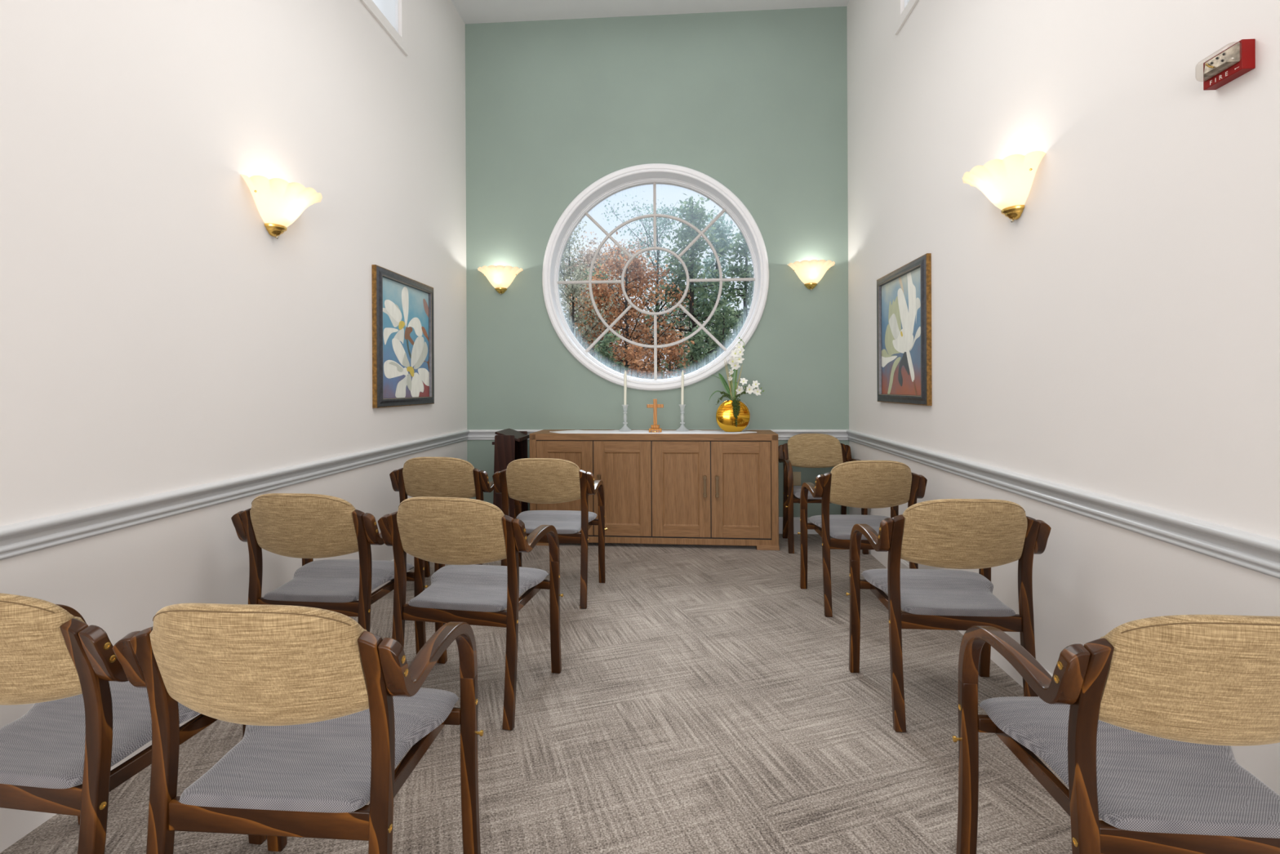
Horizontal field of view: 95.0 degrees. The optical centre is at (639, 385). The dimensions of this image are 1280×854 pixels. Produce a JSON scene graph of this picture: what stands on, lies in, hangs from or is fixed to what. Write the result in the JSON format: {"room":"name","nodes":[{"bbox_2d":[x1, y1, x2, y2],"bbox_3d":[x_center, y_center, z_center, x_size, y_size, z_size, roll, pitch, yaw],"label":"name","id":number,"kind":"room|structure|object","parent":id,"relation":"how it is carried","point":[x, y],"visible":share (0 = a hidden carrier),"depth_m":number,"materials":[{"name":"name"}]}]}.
{"room":"house of worship","nodes":[
{"label":"house of worship","id":0,"kind":"room"},
{"bbox_2d":[0,0,466,728],"bbox_3d":[-1.875,-0.949,0.581,0.120,4.416,9.554,0,0,4],"label":"wall","id":1,"kind":"structure","parent":0,"point":[156,336],"depth_m":2.28,"materials":[{"name":"white paint"}]},
{"bbox_2d":[0,552,413,852],"bbox_3d":[-1.801,1.190,0.527,0.013,0.138,9.214,0,0,4],"label":"baseboard","id":2,"kind":"structure","parent":1,"relation":"attached to","point":[15,824],"depth_m":1.63,"materials":[{"name":"white paint"}]},
{"bbox_2d":[0,429,469,559],"bbox_3d":[-1.796,0.429,0.526,0.031,0.091,9.214,0,0,4],"label":"trim","id":3,"kind":"structure","parent":1,"relation":"attached to","point":[21,538],"depth_m":2.14,"materials":[{"name":"white wood"}]},
{"bbox_2d":[240,174,322,239],"bbox_3d":[-1.575,-0.782,2.669,0.203,0.224,0.392,0,0,4],"label":"wall sconce","id":4,"kind":"object","parent":1,"relation":"attached to","point":[279,202],"visible":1,"depth_m":2.60,"materials":[{"name":"white glass"}]},
{"bbox_2d":[360,0,408,56],"bbox_3d":[-1.681,-2.635,3.048,0.070,0.770,1.921,0,0,4],"label":"window","id":5,"kind":"structure","parent":1,"relation":"in","point":[385,12],"depth_m":3.84,"materials":[{"name":"white paint"}]},
{"bbox_2d":[371,264,434,408],"bbox_3d":[-1.572,-0.298,3.960,0.034,0.865,0.841,0,0,4],"label":"framed picture","id":6,"kind":"object","parent":1,"relation":"attached to","point":[403,332],"visible":1,"depth_m":3.88,"materials":[{"name":"wood"}]},
{"bbox_2d":[0,533,1102,853],"bbox_3d":[-0.174,1.301,0.470,3.506,0.100,9.554,0,0,4],"label":"floor","id":7,"kind":"structure","parent":0,"point":[703,700],"depth_m":2.09,"materials":[{"name":"beige carpet"}]},
{"bbox_2d":[0,592,266,853],"bbox_3d":[-1.356,0.833,1.411,0.615,0.852,0.521,0,0,8],"label":"armchair","id":8,"kind":"object","parent":7,"relation":"on","point":[86,717],"visible":0.74,"depth_m":1.24,"materials":[{"name":"brown wood"}]},
{"bbox_2d":[112,603,483,853],"bbox_3d":[-0.735,0.830,1.329,0.615,0.852,0.521,0,0,4],"label":"armchair","id":9,"kind":"object","parent":7,"relation":"on","point":[329,707],"visible":1,"depth_m":1.17,"materials":[{"name":"brown wood"}]},
{"bbox_2d":[231,493,427,653],"bbox_3d":[-1.295,0.832,2.467,0.615,0.852,0.521,0,0,6],"label":"armchair","id":10,"kind":"object","parent":7,"relation":"on","point":[305,526],"visible":0.84,"depth_m":2.29,"materials":[{"name":"beige fabric"}]},
{"bbox_2d":[389,457,494,577],"bbox_3d":[-1.158,0.832,3.599,0.615,0.852,0.521,0,0,5],"label":"armchair","id":11,"kind":"object","parent":7,"relation":"on","point":[436,477],"visible":0.44,"depth_m":3.39,"materials":[{"name":"beige fabric"}]},
{"bbox_2d":[377,496,563,729],"bbox_3d":[-0.677,0.829,2.373,0.615,0.852,0.521,0,0,10],"label":"armchair","id":12,"kind":"object","parent":7,"relation":"on","point":[463,534],"visible":0.98,"depth_m":2.21,"materials":[{"name":"brown wood"}]},
{"bbox_2d":[492,428,529,519],"bbox_3d":[-1.024,0.806,4.733,0.218,0.899,0.420,0,0,3],"label":"lectern","id":13,"kind":"object","parent":7,"relation":"on","point":[510,445],"visible":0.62,"depth_m":4.53,"materials":[{"name":"brown wood"}]},
{"bbox_2d":[492,457,607,608],"bbox_3d":[-0.534,0.829,3.514,0.615,0.852,0.521,0,0,5],"label":"armchair","id":14,"kind":"object","parent":7,"relation":"on","point":[530,480],"visible":0.8,"depth_m":3.34,"materials":[{"name":"brown wood"}]},
{"bbox_2d":[529,429,779,550],"bbox_3d":[0.109,0.810,4.735,1.937,0.878,0.466,0,0,5],"label":"base cabinet","id":15,"kind":"object","parent":7,"relation":"on","point":[706,489],"visible":0.66,"depth_m":4.52,"materials":[{"name":"brown wood"}]},
{"bbox_2d":[550,430,756,433],"bbox_3d":[0.093,0.367,4.693,1.660,0.007,0.304,0,0,5],"label":"table runner","id":16,"kind":"object","parent":15,"relation":"on","point":[564,431],"visible":0.92,"depth_m":4.68,"materials":[{"name":"white fabric"}]},
{"bbox_2d":[646,399,663,432],"bbox_3d":[0.120,0.235,4.650,0.132,0.262,0.078,0,0,4],"label":"cross","id":17,"kind":"object","parent":16,"relation":"on","point":[655,428],"visible":1,"depth_m":4.65,"materials":[{"name":"brown wood"}]},
{"bbox_2d":[715,400,751,431],"bbox_3d":[0.739,0.237,4.652,0.274,0.252,0.088,0,0,1],"label":"vase","id":18,"kind":"object","parent":16,"relation":"on","point":[725,418],"visible":0.97,"depth_m":4.62,"materials":[{"name":"gold metal"}]},
{"bbox_2d":[708,337,764,426],"bbox_3d":[0.759,-0.031,4.620,0.441,0.713,0.084,0,0,4],"label":"orchid arrangement","id":19,"kind":"object","parent":18,"relation":"in","point":[734,362],"visible":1,"depth_m":4.63,"materials":[{"name":"white plant"}]},
{"bbox_3d":[0.345,0.259,4.773,0.107,0.213,0.107,0,0,4],"label":"candlestick","id":20,"kind":"object","parent":16,"relation":"on","visible":0},
{"bbox_2d":[680,368,684,406],"bbox_3d":[0.346,0.015,4.773,0.022,0.304,0.022,1,0,4],"label":"taper candle","id":21,"kind":"object","parent":20,"relation":"on","point":[682,372],"visible":1,"depth_m":4.76,"materials":[{"name":"beige wax"}]},
{"bbox_3d":[-0.121,0.261,4.803,0.107,0.213,0.107,0,0,4],"label":"candlestick","id":22,"kind":"object","parent":16,"relation":"on","visible":0},
{"bbox_2d":[623,371,626,406],"bbox_3d":[-0.120,0.017,4.803,0.022,0.304,0.022,0,0,4],"label":"taper candle","id":23,"kind":"object","parent":22,"relation":"on","point":[624,374],"visible":1,"depth_m":4.79,"materials":[{"name":"beige wax"}]},
{"bbox_2d":[778,433,868,554],"bbox_3d":[1.405,0.819,4.593,0.615,0.852,0.521,0,0,3],"label":"armchair","id":24,"kind":"object","parent":7,"relation":"on","point":[802,450],"visible":0.61,"depth_m":4.74,"materials":[{"name":"brown wood"}]},
{"bbox_2d":[797,460,927,617],"bbox_3d":[1.258,0.819,3.345,0.615,0.852,0.521,0,0,4],"label":"armchair","id":25,"kind":"object","parent":7,"relation":"on","point":[866,484],"visible":0.76,"depth_m":3.17,"materials":[{"name":"brown wood"}]},
{"bbox_2d":[845,498,1051,732],"bbox_3d":[1.182,0.820,2.292,0.615,0.852,0.521,0,0,4],"label":"armchair","id":26,"kind":"object","parent":7,"relation":"on","point":[983,535],"visible":0.97,"depth_m":2.13,"materials":[{"name":"brown wood"}]},
{"bbox_2d":[951,614,1279,853],"bbox_3d":[1.091,0.820,1.250,0.615,0.852,0.521,0,0,4],"label":"armchair","id":27,"kind":"object","parent":7,"relation":"on","point":[1141,721],"visible":1,"depth_m":1.11,"materials":[{"name":"brown wood"}]},
{"bbox_2d":[451,0,849,23],"bbox_3d":[-0.197,-3.215,0.470,3.506,0.100,9.554,0,0,4],"label":"ceiling","id":28,"kind":"structure","parent":0,"point":[471,11],"depth_m":4.91,"materials":[{"name":"white paint"}]},
{"bbox_2d":[465,6,849,517],"bbox_3d":[0.120,-0.959,5.127,3.266,4.416,0.220,0,0,4],"label":"wall","id":29,"kind":"structure","parent":0,"point":[754,103],"depth_m":5.01,"materials":[{"name":"green paint"}]},
{"bbox_2d":[477,265,523,294],"bbox_3d":[-1.214,-0.900,5.002,0.392,0.224,0.203,0,0,4],"label":"wall sconce","id":30,"kind":"object","parent":29,"relation":"attached to","point":[500,277],"visible":1,"depth_m":5.01,"materials":[{"name":"white glass"}]},
{"bbox_2d":[542,163,768,391],"bbox_3d":[0.128,-0.926,5.101,1.936,1.936,0.241,0,0,4],"label":"window","id":31,"kind":"structure","parent":29,"relation":"in","point":[615,182],"depth_m":5.10,"materials":[{"name":"white wood"}]},
{"bbox_2d":[467,429,848,439],"bbox_3d":[0.119,0.419,5.002,3.266,0.091,0.031,0,0,4],"label":"trim","id":32,"kind":"structure","parent":29,"relation":"attached to","point":[473,434],"depth_m":4.93,"materials":[{"name":"white wood"}]},
{"bbox_2d":[792,471,800,485],"bbox_3d":[1.318,0.781,4.934,0.070,0.115,0.008,0,0,4],"label":"outlet plate","id":33,"kind":"object","parent":29,"relation":"attached to","point":[797,475],"visible":0.88,"depth_m":4.93,"materials":[{"name":"beige plastic"}]},
{"bbox_2d":[795,474,799,483],"bbox_3d":[1.318,0.781,4.932,0.034,0.078,0.003,0,0,4],"label":"socket","id":34,"kind":"object","parent":33,"relation":"attached to","point":[797,476],"depth_m":4.93,"materials":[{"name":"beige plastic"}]},
{"bbox_2d":[778,516,817,533],"bbox_3d":[0.123,1.180,5.011,3.266,0.138,0.013,0,0,4],"label":"baseboard","id":35,"kind":"structure","parent":29,"relation":"attached to","point":[796,519],"depth_m":4.93,"materials":[{"name":"white wood"}]},
{"bbox_2d":[787,259,835,290],"bbox_3d":[1.427,-0.909,4.829,0.392,0.224,0.203,0,0,4],"label":"wall sconce","id":36,"kind":"object","parent":29,"relation":"attached to","point":[810,273],"visible":1,"depth_m":4.83,"materials":[{"name":"white glass"}]},
{"bbox_2d":[846,0,1279,795],"bbox_3d":[1.504,-0.966,0.359,0.120,4.416,9.554,0,0,4],"label":"wall","id":37,"kind":"structure","parent":0,"point":[1118,337],"depth_m":2.02,"materials":[{"name":"white paint"}]},
{"bbox_2d":[876,253,932,405],"bbox_3d":[1.650,-0.317,3.719,0.034,0.857,0.838,0,0,4],"label":"framed picture","id":38,"kind":"object","parent":37,"relation":"attached to","point":[904,295],"visible":1,"depth_m":3.62,"materials":[{"name":"wood"}]},
{"bbox_2d":[894,0,918,35],"bbox_3d":[1.617,-2.651,2.832,0.070,0.770,1.921,0,0,4],"label":"window","id":39,"kind":"structure","parent":37,"relation":"in","point":[908,5],"depth_m":3.70,"materials":[{"name":"white paint"}]},
{"bbox_2d":[868,549,1053,687],"bbox_3d":[1.445,1.174,0.313,0.013,0.138,9.214,0,0,4],"label":"baseboard","id":40,"kind":"structure","parent":37,"relation":"attached to","point":[882,557],"depth_m":2.62,"materials":[{"name":"white paint"}]},
{"bbox_2d":[962,151,1045,222],"bbox_3d":[1.480,-0.798,2.468,0.203,0.224,0.392,0,0,4],"label":"wall sconce","id":41,"kind":"object","parent":37,"relation":"attached to","point":[1006,183],"visible":1,"depth_m":2.39,"materials":[{"name":"white glass"}]},
{"bbox_2d":[846,429,1279,578],"bbox_3d":[1.432,0.412,0.314,0.031,0.091,9.214,0,0,4],"label":"trim","id":42,"kind":"structure","parent":37,"relation":"attached to","point":[1251,551],"depth_m":1.88,"materials":[{"name":"white wood"}]},
{"bbox_2d":[1199,39,1255,90],"bbox_3d":[1.490,-0.818,1.500,0.058,0.073,0.108,0,0,4],"label":"fire alarm strobe","id":43,"kind":"object","parent":37,"relation":"attached to","point":[1237,60],"visible":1,"depth_m":1.48,"materials":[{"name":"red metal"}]},
{"label":"outside","id":44,"kind":"structure","parent":0,"visible":0},
{"bbox_3d":[3.143,1.684,47.704,120.000,0.300,84.386,0,0,4],"label":"ground","id":45,"kind":"structure","parent":44,"visible":0},
{"bbox_2d":[558,220,615,344],"bbox_3d":[-4.687,-4.365,35.709,6.520,11.888,6.476,0,0,4],"label":"deciduous tree","id":46,"kind":"object","parent":45,"relation":"on","point":[565,255],"visible":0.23,"depth_m":36.04,"materials":[{"name":"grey plant"}]},
{"bbox_2d":[567,315,613,355],"bbox_3d":[-3.429,-1.157,29.770,3.850,5.456,4.082,0,0,-43],"label":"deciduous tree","id":47,"kind":"object","parent":45,"relation":"on","point":[571,320],"visible":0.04,"depth_m":29.23,"materials":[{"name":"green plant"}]},
{"bbox_2d":[558,262,629,362],"bbox_3d":[-2.057,-1.208,19.274,3.502,5.544,2.756,0,0,-11],"label":"deciduous tree","id":48,"kind":"object","parent":45,"relation":"on","point":[572,289],"visible":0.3,"depth_m":19.02,"materials":[{"name":"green plant"}]},
{"bbox_2d":[559,243,637,360],"bbox_3d":[-3.062,-3.863,38.513,5.527,10.874,6.843,0,0,-27],"label":"deciduous tree","id":49,"kind":"object","parent":45,"relation":"on","point":[587,255],"visible":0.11,"depth_m":37.27,"materials":[{"name":"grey plant"}]},
{"bbox_2d":[573,257,631,373],"bbox_3d":[-1.548,-1.864,23.985,3.341,6.854,3.001,0,0,4],"label":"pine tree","id":50,"kind":"object","parent":45,"relation":"on","point":[594,273],"visible":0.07,"depth_m":24.04,"materials":[{"name":"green plant"}]},
{"bbox_2d":[565,273,647,372],"bbox_3d":[-1.174,-1.320,22.421,3.050,5.764,3.469,0,0,4],"label":"oak tree","id":51,"kind":"object","parent":45,"relation":"on","point":[595,286],"visible":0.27,"depth_m":21.90,"materials":[{"name":"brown plant"}]},
{"bbox_2d":[588,329,633,374],"bbox_3d":[-1.170,-0.005,16.010,2.309,3.128,1.946,0,0,-36],"label":"pine tree","id":52,"kind":"object","parent":45,"relation":"on","point":[606,358],"visible":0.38,"depth_m":16.02,"materials":[{"name":"green plant"}]},
{"bbox_2d":[568,231,664,359],"bbox_3d":[-1.240,-3.863,33.715,6.523,10.842,6.633,0,0,-34],"label":"deciduous tree","id":53,"kind":"object","parent":45,"relation":"on","point":[591,242],"visible":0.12,"depth_m":33.94,"materials":[{"name":"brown plant"}]},
{"bbox_2d":[561,231,693,378],"bbox_3d":[-0.118,-1.762,20.087,4.391,6.632,4.136,0,0,27],"label":"oak tree","id":54,"kind":"object","parent":45,"relation":"on","point":[635,264],"visible":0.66,"depth_m":20.02,"materials":[{"name":"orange plant"}]},
{"bbox_2d":[609,339,667,379],"bbox_3d":[-0.114,0.145,15.418,1.786,2.815,2.396,0,0,4],"label":"oak tree","id":55,"kind":"object","parent":45,"relation":"on","point":[637,363],"visible":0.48,"depth_m":15.54,"materials":[{"name":"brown plant"}]},
{"bbox_2d":[620,324,668,373],"bbox_3d":[0.076,-0.944,31.015,3.949,4.999,3.978,0,0,-17],"label":"deciduous tree","id":56,"kind":"object","parent":45,"relation":"on","point":[641,324],"visible":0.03,"depth_m":31.29,"materials":[{"name":"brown plant"}]},
{"bbox_2d":[597,191,729,377],"bbox_3d":[0.616,-3.080,24.082,5.720,9.260,5.795,0,0,-35],"label":"deciduous tree","id":57,"kind":"object","parent":45,"relation":"on","point":[662,223],"visible":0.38,"depth_m":23.67,"materials":[{"name":"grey plant"}]},
{"bbox_2d":[630,330,697,379],"bbox_3d":[0.713,-0.039,16.574,2.111,3.172,2.524,0,0,4],"label":"oak tree","id":58,"kind":"object","parent":45,"relation":"on","point":[673,355],"visible":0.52,"depth_m":16.23,"materials":[{"name":"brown plant"}]},
{"bbox_2d":[645,285,708,377],"bbox_3d":[1.890,-1.580,27.148,4.090,6.255,3.853,0,0,4],"label":"deciduous tree","id":59,"kind":"object","parent":45,"relation":"on","point":[687,328],"visible":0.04,"depth_m":26.94,"materials":[{"name":"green plant"}]},
{"bbox_2d":[628,193,742,378],"bbox_3d":[1.753,-3.067,23.187,4.915,9.231,4.766,0,0,4],"label":"pine tree","id":60,"kind":"object","parent":45,"relation":"on","point":[694,215],"visible":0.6,"depth_m":22.76,"materials":[{"name":"green plant"}]},
{"bbox_2d":[661,320,717,377],"bbox_3d":[1.512,-0.162,16.785,2.367,3.414,2.016,0,0,4],"label":"pine tree","id":61,"kind":"object","parent":45,"relation":"on","point":[703,360],"visible":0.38,"depth_m":16.70,"materials":[{"name":"green plant"}]},
{"bbox_2d":[668,312,722,363],"bbox_3d":[3.334,-1.244,32.063,4.849,5.564,4.093,0,0,21],"label":"deciduous tree","id":62,"kind":"object","parent":45,"relation":"on","point":[722,313],"visible":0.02,"depth_m":31.91,"materials":[{"name":"green plant"}]},
{"bbox_2d":[666,212,748,364],"bbox_3d":[3.471,-3.144,25.838,3.876,9.365,4.765,0,0,-35],"label":"pine tree","id":63,"kind":"object","parent":45,"relation":"on","point":[722,235],"visible":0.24,"depth_m":25.60,"materials":[{"name":"green plant"}]},
{"bbox_2d":[696,298,745,363],"bbox_3d":[2.235,-0.655,18.857,3.412,4.394,3.068,0,0,4],"label":"pine tree","id":64,"kind":"object","parent":45,"relation":"on","point":[720,337],"visible":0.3,"depth_m":18.81,"materials":[{"name":"green plant"}]},
{"bbox_2d":[705,227,754,359],"bbox_3d":[4.324,-2.652,23.686,4.530,8.375,4.582,0,0,4],"label":"pine tree","id":65,"kind":"object","parent":45,"relation":"on","point":[745,273],"visible":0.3,"depth_m":23.55,"materials":[{"name":"green plant"}]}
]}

